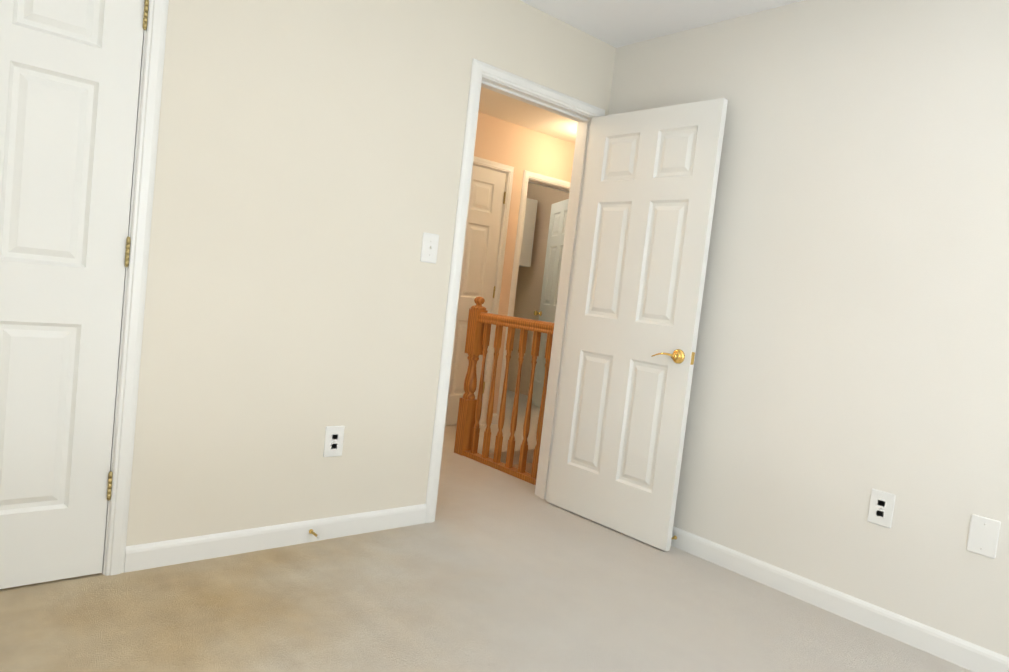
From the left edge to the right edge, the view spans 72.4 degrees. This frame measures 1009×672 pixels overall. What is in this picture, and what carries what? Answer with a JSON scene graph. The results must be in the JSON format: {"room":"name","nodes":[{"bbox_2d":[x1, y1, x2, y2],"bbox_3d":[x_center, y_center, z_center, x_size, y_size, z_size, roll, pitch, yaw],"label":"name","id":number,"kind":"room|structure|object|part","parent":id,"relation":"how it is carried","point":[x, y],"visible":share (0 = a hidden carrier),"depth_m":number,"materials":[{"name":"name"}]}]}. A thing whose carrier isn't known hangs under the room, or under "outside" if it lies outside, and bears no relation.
{"room":"empty bedroom","nodes":[
{"label":"empty bedroom","id":0,"kind":"room"},
{"bbox_2d":[126,0,615,545],"bbox_3d":[-0.546,0.342,3.567,6.520,3.940,0.990,3,5,-41],"label":"wall","id":1,"kind":"structure","parent":0,"point":[308,170],"depth_m":2.66,"materials":[{"name":"paint"}]},
{"bbox_2d":[0,0,148,588],"bbox_3d":[-1.526,-0.229,1.989,0.793,2.037,0.093,3,5,-41],"label":"closet door","id":2,"kind":"structure","parent":1,"relation":"in","point":[69,80],"depth_m":2.15,"materials":[{"name":"paint"}]},
{"bbox_2d":[102,0,168,575],"bbox_3d":[-1.873,-0.260,1.781,1.622,2.063,0.120,3,5,-41],"label":"door frame","id":3,"kind":"structure","parent":1,"relation":"attached to","point":[125,285],"depth_m":2.27,"materials":[{"name":"paint"}]},
{"bbox_2d":[124,504,425,572],"bbox_3d":[-0.831,0.790,2.763,1.241,0.088,0.013,3,5,-41],"label":"baseboard","id":4,"kind":"structure","parent":1,"relation":"attached to","point":[166,553],"depth_m":2.67,"materials":[{"name":"paint"}]},
{"bbox_2d":[309,529,319,538],"bbox_3d":[-0.761,0.797,2.766,0.019,0.019,0.075,3,5,-41],"label":"door stop","id":5,"kind":"object","parent":4,"relation":"attached to","point":[313,533],"visible":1,"depth_m":2.77,"materials":[{"name":"gold metal"}]},
{"bbox_2d":[323,426,344,456],"bbox_3d":[-0.698,0.432,2.825,0.084,0.128,0.008,3,5,-41],"label":"electrical outlet","id":6,"kind":"object","parent":1,"relation":"attached to","point":[333,441],"visible":1,"depth_m":2.82,"materials":[{"name":"plastic"}]},
{"bbox_2d":[420,232,438,263],"bbox_3d":[-0.323,-0.385,3.014,0.084,0.128,0.016,3,5,-41],"label":"light switch","id":7,"kind":"object","parent":1,"relation":"attached to","point":[429,248],"visible":1,"depth_m":3.01,"materials":[{"name":"plastic"}]},
{"bbox_2d":[425,58,604,522],"bbox_3d":[0.037,-0.173,3.452,0.890,2.105,0.155,3,5,-41],"label":"door frame","id":8,"kind":"structure","parent":1,"relation":"attached to","point":[479,69],"depth_m":3.31,"materials":[{"name":"paint"}]},
{"bbox_2d":[547,98,727,550],"bbox_3d":[0.602,-0.075,3.359,0.152,2.032,0.770,3,5,-42],"label":"door","id":9,"kind":"structure","parent":1,"relation":"in","point":[647,212],"depth_m":3.30,"materials":[{"name":"paint"}]},
{"bbox_3d":[0.740,0.086,3.128,0.058,0.066,0.146,3,5,-42],"label":"door bedroom handle","id":10,"kind":"part","parent":9,"relation":"part of","materials":[{"name":"gold metal"}]},
{"bbox_2d":[0,495,972,671],"bbox_3d":[0.064,1.091,1.062,4.200,0.100,4.040,3,5,-41],"label":"floor carpet","id":11,"kind":"object","parent":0,"point":[533,583],"visible":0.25,"depth_m":2.33,"materials":[{"name":"beige carpet"}]},
{"bbox_2d":[436,390,539,509],"bbox_3d":[-0.767,0.747,5.100,4.800,0.100,3.180,3,5,-41],"label":"floor","id":12,"kind":"structure","parent":0,"point":[464,481],"depth_m":4.17,"materials":[{"name":"carpet"}]},
{"bbox_2d":[454,297,553,484],"bbox_3d":[0.050,0.311,4.241,0.104,1.050,0.932,3,5,-41],"label":"balustrade railing","id":13,"kind":"object","parent":12,"relation":"on","point":[481,320],"visible":0.85,"depth_m":4.33,"materials":[{"name":"brown wood"}]},
{"bbox_2d":[474,112,574,412],"bbox_3d":[-0.692,-0.525,5.096,4.800,2.440,0.120,3,5,-41],"label":"wall","id":14,"kind":"structure","parent":0,"point":[519,149],"depth_m":5.62,"materials":[{"name":"paint"}]},
{"bbox_2d":[445,156,513,424],"bbox_3d":[-0.410,-0.341,5.359,0.890,2.105,0.138,3,5,-41],"label":"door","id":15,"kind":"structure","parent":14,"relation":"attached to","point":[497,257],"depth_m":5.45,"materials":[{"name":"paint"}]},
{"bbox_3d":[-0.385,-0.308,5.335,0.768,2.032,0.048,3,5,-41],"label":"hall closet door","id":16,"kind":"part","parent":15,"relation":"part of","materials":[{"name":"white wood"}]},
{"bbox_2d":[486,413,496,424],"bbox_3d":[-0.108,0.687,5.707,0.110,0.088,0.013,3,5,-41],"label":"baseboard","id":17,"kind":"structure","parent":14,"relation":"attached to","point":[494,419],"depth_m":5.72,"materials":[{"name":"paint"}]},
{"bbox_2d":[496,170,569,423],"bbox_3d":[0.341,-0.299,6.017,0.890,2.105,0.138,3,5,-41],"label":"door frame","id":18,"kind":"structure","parent":14,"relation":"attached to","point":[527,175],"depth_m":5.69,"materials":[{"name":"paint"}]},
{"bbox_2d":[532,199,568,407],"bbox_3d":[0.439,-0.301,6.694,0.109,2.032,0.760,5,4,-14],"label":"laundry door","id":19,"kind":"structure","parent":14,"relation":"in","point":[553,260],"depth_m":6.82,"materials":[{"name":"paint"}]},
{"bbox_3d":[0.336,-0.230,7.002,0.074,0.056,0.056,5,4,-14],"label":"knob","id":20,"kind":"part","parent":19,"relation":"part of","materials":[{"name":"gold metal"}]},
{"bbox_2d":[478,0,803,143],"bbox_3d":[0.142,-1.576,2.906,6.520,0.100,7.340,3,5,-41],"label":"ceiling","id":21,"kind":"structure","parent":0,"point":[617,23],"depth_m":3.27,"materials":[{"name":"paint"}]},
{"bbox_2d":[608,0,1008,656],"bbox_3d":[1.776,-0.075,2.282,0.120,2.440,3.920,3,5,-41],"label":"wall","id":22,"kind":"structure","parent":0,"point":[852,348],"depth_m":2.67,"materials":[{"name":"paint"}]},
{"bbox_2d":[671,526,1008,671],"bbox_3d":[1.549,1.081,2.349,0.035,0.088,3.800,3,5,-41],"label":"baseboard","id":23,"kind":"structure","parent":22,"relation":"attached to","point":[970,656],"depth_m":2.62,"materials":[{"name":"paint"}]},
{"bbox_2d":[867,489,895,527],"bbox_3d":[1.402,0.642,2.565,0.008,0.128,0.084,3,5,-41],"label":"electrical outlet","id":24,"kind":"object","parent":22,"relation":"attached to","point":[881,507],"visible":1,"depth_m":2.56,"materials":[{"name":"plastic"}]},
{"bbox_2d":[966,514,1000,558],"bbox_3d":[1.614,0.675,2.322,0.007,0.128,0.084,3,5,-41],"label":"blank wall plate","id":25,"kind":"object","parent":22,"relation":"attached to","point":[983,536],"visible":1,"depth_m":2.32,"materials":[{"name":"plastic"}]},
{"bbox_3d":[-0.229,-0.568,6.605,2.120,2.440,1.550,3,5,-41],"label":"wall","id":26,"kind":"structure","parent":0,"visible":0},
{"bbox_2d":[519,198,537,266],"bbox_3d":[0.049,-1.132,7.410,0.450,0.720,0.320,3,5,-41],"label":"upper cabinet","id":27,"kind":"object","parent":26,"relation":"attached to","point":[528,233],"depth_m":7.38,"materials":[{"name":"white wood"}]}
]}

